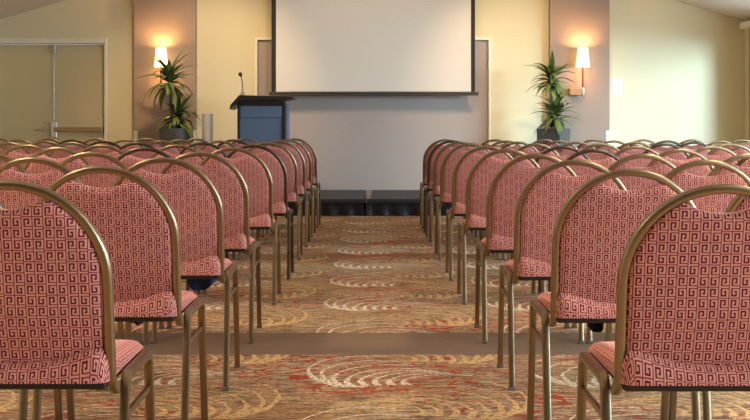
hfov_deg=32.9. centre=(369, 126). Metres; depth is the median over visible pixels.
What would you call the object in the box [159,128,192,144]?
planter
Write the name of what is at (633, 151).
banquet chair
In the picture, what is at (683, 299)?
banquet chair
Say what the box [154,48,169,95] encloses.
wall lamp
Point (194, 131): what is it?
trim
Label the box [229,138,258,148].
banquet chair
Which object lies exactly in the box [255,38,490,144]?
trim
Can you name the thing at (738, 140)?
banquet chair
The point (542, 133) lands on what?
planter
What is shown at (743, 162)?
banquet chair
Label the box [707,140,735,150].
banquet chair
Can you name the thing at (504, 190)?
banquet chair
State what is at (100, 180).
banquet chair
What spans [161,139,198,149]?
banquet chair
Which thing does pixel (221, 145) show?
banquet chair
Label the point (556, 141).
banquet chair
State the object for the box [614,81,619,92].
print
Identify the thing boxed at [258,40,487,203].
wall panel
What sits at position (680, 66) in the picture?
wall
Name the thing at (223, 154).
banquet chair
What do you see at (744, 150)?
banquet chair
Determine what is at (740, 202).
banquet chair
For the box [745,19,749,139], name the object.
wall
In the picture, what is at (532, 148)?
banquet chair
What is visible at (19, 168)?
banquet chair
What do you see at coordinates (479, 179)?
banquet chair
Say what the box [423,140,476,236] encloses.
banquet chair
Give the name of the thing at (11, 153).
banquet chair
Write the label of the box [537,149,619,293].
banquet chair
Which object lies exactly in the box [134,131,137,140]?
trim
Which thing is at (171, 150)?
banquet chair
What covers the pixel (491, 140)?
banquet chair
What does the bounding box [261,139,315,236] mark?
banquet chair
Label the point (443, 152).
banquet chair
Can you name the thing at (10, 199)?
banquet chair
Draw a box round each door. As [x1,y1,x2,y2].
[0,44,50,144]
[51,44,103,145]
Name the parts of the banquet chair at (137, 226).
leg, leg, backrest, seat, leg, rail, leg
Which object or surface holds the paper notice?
attached to the wall at (680, 66)
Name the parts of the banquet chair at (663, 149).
backrest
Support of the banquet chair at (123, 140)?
on the floor
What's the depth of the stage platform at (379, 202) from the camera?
14.03 m
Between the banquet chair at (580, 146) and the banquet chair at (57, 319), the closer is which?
the banquet chair at (57, 319)
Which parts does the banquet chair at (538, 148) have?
backrest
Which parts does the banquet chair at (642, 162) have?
backrest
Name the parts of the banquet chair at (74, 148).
backrest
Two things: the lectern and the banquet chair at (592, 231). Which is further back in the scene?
the lectern
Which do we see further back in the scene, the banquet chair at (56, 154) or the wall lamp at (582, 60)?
the wall lamp at (582, 60)
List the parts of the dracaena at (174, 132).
crown, crown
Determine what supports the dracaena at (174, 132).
on the floor
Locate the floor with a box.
[0,204,749,419]
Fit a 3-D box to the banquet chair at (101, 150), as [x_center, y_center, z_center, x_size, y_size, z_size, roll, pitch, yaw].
[-2.164,0.548,10.601,0.464,0.874,0.584,0,0,0]
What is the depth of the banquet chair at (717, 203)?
4.63 m
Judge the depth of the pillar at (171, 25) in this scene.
16.07 m
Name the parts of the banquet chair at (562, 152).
backrest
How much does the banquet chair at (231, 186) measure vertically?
0.874 m
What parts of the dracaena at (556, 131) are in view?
crown, crown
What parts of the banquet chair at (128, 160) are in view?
backrest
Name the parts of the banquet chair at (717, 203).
backrest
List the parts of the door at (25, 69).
handle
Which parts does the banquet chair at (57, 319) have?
backrest, seat, leg, rail, leg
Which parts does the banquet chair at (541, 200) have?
leg, rail, leg, seat, backrest, leg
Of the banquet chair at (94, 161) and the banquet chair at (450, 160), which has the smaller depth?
the banquet chair at (94, 161)
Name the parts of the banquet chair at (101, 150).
backrest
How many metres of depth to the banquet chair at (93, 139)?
12.20 m
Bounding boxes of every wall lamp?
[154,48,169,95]
[568,48,589,95]
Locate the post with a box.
[202,113,212,141]
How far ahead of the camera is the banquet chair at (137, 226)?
3.65 m
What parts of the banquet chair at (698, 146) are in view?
backrest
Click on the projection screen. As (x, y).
(319, 47)
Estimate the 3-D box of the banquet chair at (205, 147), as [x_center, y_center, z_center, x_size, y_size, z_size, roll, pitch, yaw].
[-1.221,0.548,10.587,0.464,0.874,0.584,0,0,0]
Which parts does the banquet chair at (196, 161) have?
backrest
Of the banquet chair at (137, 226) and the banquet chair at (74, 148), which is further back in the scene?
the banquet chair at (74, 148)
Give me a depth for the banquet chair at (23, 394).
3.74 m
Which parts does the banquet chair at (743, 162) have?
backrest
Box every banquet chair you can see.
[0,142,31,153]
[0,154,28,173]
[0,157,123,389]
[0,180,154,419]
[0,202,62,419]
[1,144,53,166]
[2,139,31,149]
[23,147,91,173]
[27,140,58,153]
[32,166,207,419]
[35,138,59,147]
[49,142,93,158]
[58,139,87,150]
[60,152,164,343]
[79,144,123,165]
[84,138,110,144]
[88,140,120,153]
[104,157,240,390]
[110,139,143,148]
[117,147,200,293]
[119,142,155,158]
[131,138,162,147]
[144,140,180,153]
[150,144,204,165]
[151,152,261,343]
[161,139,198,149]
[179,142,241,259]
[181,138,208,149]
[193,147,280,304]
[200,140,254,241]
[217,139,264,236]
[218,144,293,280]
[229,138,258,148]
[237,142,302,259]
[251,140,309,246]
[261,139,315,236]
[273,138,320,227]
[420,139,464,227]
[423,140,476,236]
[429,141,485,246]
[434,143,500,259]
[445,146,519,280]
[456,149,545,304]
[474,140,521,236]
[474,154,584,343]
[481,139,510,146]
[496,143,558,259]
[497,160,625,390]
[501,141,538,154]
[527,169,700,419]
[533,139,559,150]
[535,146,589,166]
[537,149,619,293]
[539,140,577,150]
[556,141,594,155]
[572,154,675,343]
[576,184,749,419]
[577,139,603,148]
[581,143,618,159]
[595,140,629,150]
[614,146,659,167]
[615,160,749,326]
[618,141,650,154]
[628,139,654,146]
[642,143,688,159]
[646,149,713,176]
[652,140,680,151]
[668,184,749,419]
[679,139,706,148]
[679,141,711,154]
[685,146,738,166]
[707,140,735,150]
[707,143,749,159]
[707,154,749,177]
[731,139,749,148]
[732,142,749,151]
[736,153,749,167]
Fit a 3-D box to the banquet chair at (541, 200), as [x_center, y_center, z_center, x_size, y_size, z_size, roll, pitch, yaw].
[0.751,0.552,4.919,0.464,0.865,0.584,0,0,0]
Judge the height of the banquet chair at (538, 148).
0.865 m
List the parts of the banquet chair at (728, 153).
backrest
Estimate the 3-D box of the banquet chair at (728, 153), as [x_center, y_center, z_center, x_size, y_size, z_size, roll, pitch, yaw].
[2.167,0.552,8.293,0.464,0.865,0.584,0,0,0]
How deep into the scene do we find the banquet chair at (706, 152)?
10.30 m
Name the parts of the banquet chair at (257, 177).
backrest, seat, leg, leg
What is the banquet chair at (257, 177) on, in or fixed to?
on the floor
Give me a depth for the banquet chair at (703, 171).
6.93 m
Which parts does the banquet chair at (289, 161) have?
backrest, seat, leg, leg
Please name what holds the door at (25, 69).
in the wall at (680, 66)
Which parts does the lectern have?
panel, panel, panel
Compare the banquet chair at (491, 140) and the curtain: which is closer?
the banquet chair at (491, 140)
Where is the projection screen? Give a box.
[269,0,478,94]
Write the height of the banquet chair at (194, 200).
0.874 m
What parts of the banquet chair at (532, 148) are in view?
backrest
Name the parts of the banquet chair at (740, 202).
leg, leg, backrest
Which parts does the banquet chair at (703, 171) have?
backrest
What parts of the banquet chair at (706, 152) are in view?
backrest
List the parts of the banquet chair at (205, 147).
backrest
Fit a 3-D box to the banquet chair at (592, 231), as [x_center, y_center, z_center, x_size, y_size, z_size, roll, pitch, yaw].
[0.745,0.552,3.899,0.464,0.865,0.584,0,0,0]
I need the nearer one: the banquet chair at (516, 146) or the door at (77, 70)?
the banquet chair at (516, 146)
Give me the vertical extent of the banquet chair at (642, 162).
0.865 m
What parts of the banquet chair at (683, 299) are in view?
leg, rail, leg, seat, backrest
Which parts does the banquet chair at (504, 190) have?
leg, rail, leg, seat, backrest, leg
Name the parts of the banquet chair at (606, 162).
leg, leg, backrest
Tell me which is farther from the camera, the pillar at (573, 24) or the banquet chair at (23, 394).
the pillar at (573, 24)
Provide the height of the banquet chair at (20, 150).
0.874 m
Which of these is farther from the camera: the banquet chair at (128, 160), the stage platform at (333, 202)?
the stage platform at (333, 202)
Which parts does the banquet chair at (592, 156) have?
backrest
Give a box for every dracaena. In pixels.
[135,52,199,144]
[523,51,582,145]
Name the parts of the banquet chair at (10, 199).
backrest, leg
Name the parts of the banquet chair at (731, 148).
backrest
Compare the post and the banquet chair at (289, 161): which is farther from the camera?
the post
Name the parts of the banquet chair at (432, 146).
leg, leg, backrest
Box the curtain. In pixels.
[749,27,749,139]
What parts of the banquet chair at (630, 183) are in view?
leg, backrest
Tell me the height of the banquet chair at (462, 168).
0.865 m
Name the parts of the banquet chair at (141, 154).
backrest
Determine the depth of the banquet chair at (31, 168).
6.92 m
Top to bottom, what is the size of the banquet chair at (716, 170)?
0.865 m
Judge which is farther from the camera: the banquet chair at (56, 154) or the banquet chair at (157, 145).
the banquet chair at (157, 145)
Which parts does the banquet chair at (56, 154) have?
backrest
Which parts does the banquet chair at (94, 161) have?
backrest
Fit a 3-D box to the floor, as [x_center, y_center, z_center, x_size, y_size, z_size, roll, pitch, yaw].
[-0.040,0.985,6.550,9.640,0.001,19.500,0,0,0]
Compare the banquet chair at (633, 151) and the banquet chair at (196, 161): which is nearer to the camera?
the banquet chair at (196, 161)
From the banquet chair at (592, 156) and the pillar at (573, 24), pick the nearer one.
the banquet chair at (592, 156)
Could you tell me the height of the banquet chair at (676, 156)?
0.865 m
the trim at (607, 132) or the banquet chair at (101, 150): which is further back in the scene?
the trim at (607, 132)
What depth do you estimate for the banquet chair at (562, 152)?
10.30 m
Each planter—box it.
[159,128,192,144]
[537,128,569,145]
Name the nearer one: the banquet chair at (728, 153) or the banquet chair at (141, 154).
the banquet chair at (728, 153)
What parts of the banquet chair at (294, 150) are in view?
leg, backrest, seat, leg, leg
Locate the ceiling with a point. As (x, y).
(739, 9)
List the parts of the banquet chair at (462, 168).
leg, leg, seat, backrest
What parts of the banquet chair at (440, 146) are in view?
leg, leg, seat, backrest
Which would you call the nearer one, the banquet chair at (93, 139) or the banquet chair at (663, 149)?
the banquet chair at (663, 149)
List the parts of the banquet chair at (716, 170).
backrest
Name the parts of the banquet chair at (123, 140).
backrest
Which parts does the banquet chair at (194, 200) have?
leg, backrest, seat, leg, rail, leg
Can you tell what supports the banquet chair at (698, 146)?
on the floor
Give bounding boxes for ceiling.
[0,0,749,20]
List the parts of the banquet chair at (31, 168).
backrest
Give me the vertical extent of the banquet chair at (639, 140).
0.865 m
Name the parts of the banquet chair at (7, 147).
backrest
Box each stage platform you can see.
[284,190,365,215]
[366,190,451,215]
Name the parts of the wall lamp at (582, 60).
stem, lamp shade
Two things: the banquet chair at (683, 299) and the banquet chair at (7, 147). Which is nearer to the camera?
the banquet chair at (683, 299)
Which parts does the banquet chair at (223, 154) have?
backrest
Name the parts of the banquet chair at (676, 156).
backrest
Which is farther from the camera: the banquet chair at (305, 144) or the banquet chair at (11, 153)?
the banquet chair at (305, 144)
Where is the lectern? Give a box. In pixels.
[230,72,295,145]
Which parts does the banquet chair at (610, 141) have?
backrest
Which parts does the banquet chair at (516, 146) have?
backrest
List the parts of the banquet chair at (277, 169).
backrest, seat, leg, leg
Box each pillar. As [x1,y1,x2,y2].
[134,0,196,143]
[549,0,608,146]
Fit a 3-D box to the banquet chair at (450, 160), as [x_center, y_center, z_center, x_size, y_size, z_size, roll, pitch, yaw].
[0.732,0.552,9.549,0.464,0.865,0.584,0,0,0]
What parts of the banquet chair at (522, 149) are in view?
backrest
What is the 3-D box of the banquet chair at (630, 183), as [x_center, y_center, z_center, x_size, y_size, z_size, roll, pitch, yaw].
[1.220,0.552,5.943,0.464,0.865,0.584,0,0,0]
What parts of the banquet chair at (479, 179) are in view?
leg, leg, seat, backrest, leg, leg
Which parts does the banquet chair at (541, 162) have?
backrest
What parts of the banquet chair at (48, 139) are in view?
backrest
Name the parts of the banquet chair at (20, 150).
backrest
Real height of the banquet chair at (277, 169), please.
0.874 m
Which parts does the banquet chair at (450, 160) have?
leg, leg, seat, backrest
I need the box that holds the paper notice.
[612,78,621,94]
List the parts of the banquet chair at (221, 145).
backrest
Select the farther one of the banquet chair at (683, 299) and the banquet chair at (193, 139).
the banquet chair at (193, 139)
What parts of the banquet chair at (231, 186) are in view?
leg, backrest, seat, leg, rail, leg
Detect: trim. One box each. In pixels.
[0,38,106,140]
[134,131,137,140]
[193,130,195,142]
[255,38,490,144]
[606,130,609,143]
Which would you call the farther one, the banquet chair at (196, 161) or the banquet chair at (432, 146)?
the banquet chair at (432, 146)
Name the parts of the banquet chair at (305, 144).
backrest, leg, leg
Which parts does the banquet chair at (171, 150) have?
backrest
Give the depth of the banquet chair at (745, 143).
10.32 m
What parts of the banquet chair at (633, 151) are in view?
backrest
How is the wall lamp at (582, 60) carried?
attached to the pillar at (573, 24)
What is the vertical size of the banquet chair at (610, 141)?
0.865 m
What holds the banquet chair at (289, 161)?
on the floor
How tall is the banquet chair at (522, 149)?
0.865 m
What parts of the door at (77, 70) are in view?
vertical rod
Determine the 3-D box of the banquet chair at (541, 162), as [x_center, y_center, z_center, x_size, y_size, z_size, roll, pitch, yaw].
[1.217,0.552,8.289,0.464,0.865,0.584,0,0,0]
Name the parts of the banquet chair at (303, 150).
backrest, seat, leg, leg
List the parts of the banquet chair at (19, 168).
backrest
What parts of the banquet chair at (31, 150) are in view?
backrest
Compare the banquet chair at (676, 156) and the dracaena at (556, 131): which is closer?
the banquet chair at (676, 156)
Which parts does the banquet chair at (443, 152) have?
leg, leg, seat, backrest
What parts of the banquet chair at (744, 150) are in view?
backrest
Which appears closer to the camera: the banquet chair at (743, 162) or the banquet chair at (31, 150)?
the banquet chair at (743, 162)
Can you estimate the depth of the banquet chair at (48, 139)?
12.20 m
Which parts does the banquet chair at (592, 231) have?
leg, rail, leg, seat, backrest, leg, leg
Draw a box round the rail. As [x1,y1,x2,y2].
[740,20,749,28]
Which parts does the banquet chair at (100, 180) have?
backrest, leg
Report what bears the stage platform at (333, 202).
on the floor
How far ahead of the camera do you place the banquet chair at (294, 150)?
10.37 m
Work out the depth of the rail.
15.87 m
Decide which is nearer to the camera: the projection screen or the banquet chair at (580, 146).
the banquet chair at (580, 146)
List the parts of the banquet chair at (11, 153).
backrest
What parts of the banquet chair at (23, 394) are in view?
leg, leg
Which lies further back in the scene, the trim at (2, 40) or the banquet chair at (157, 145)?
the trim at (2, 40)
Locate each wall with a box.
[0,0,744,146]
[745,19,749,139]
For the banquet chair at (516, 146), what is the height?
0.865 m

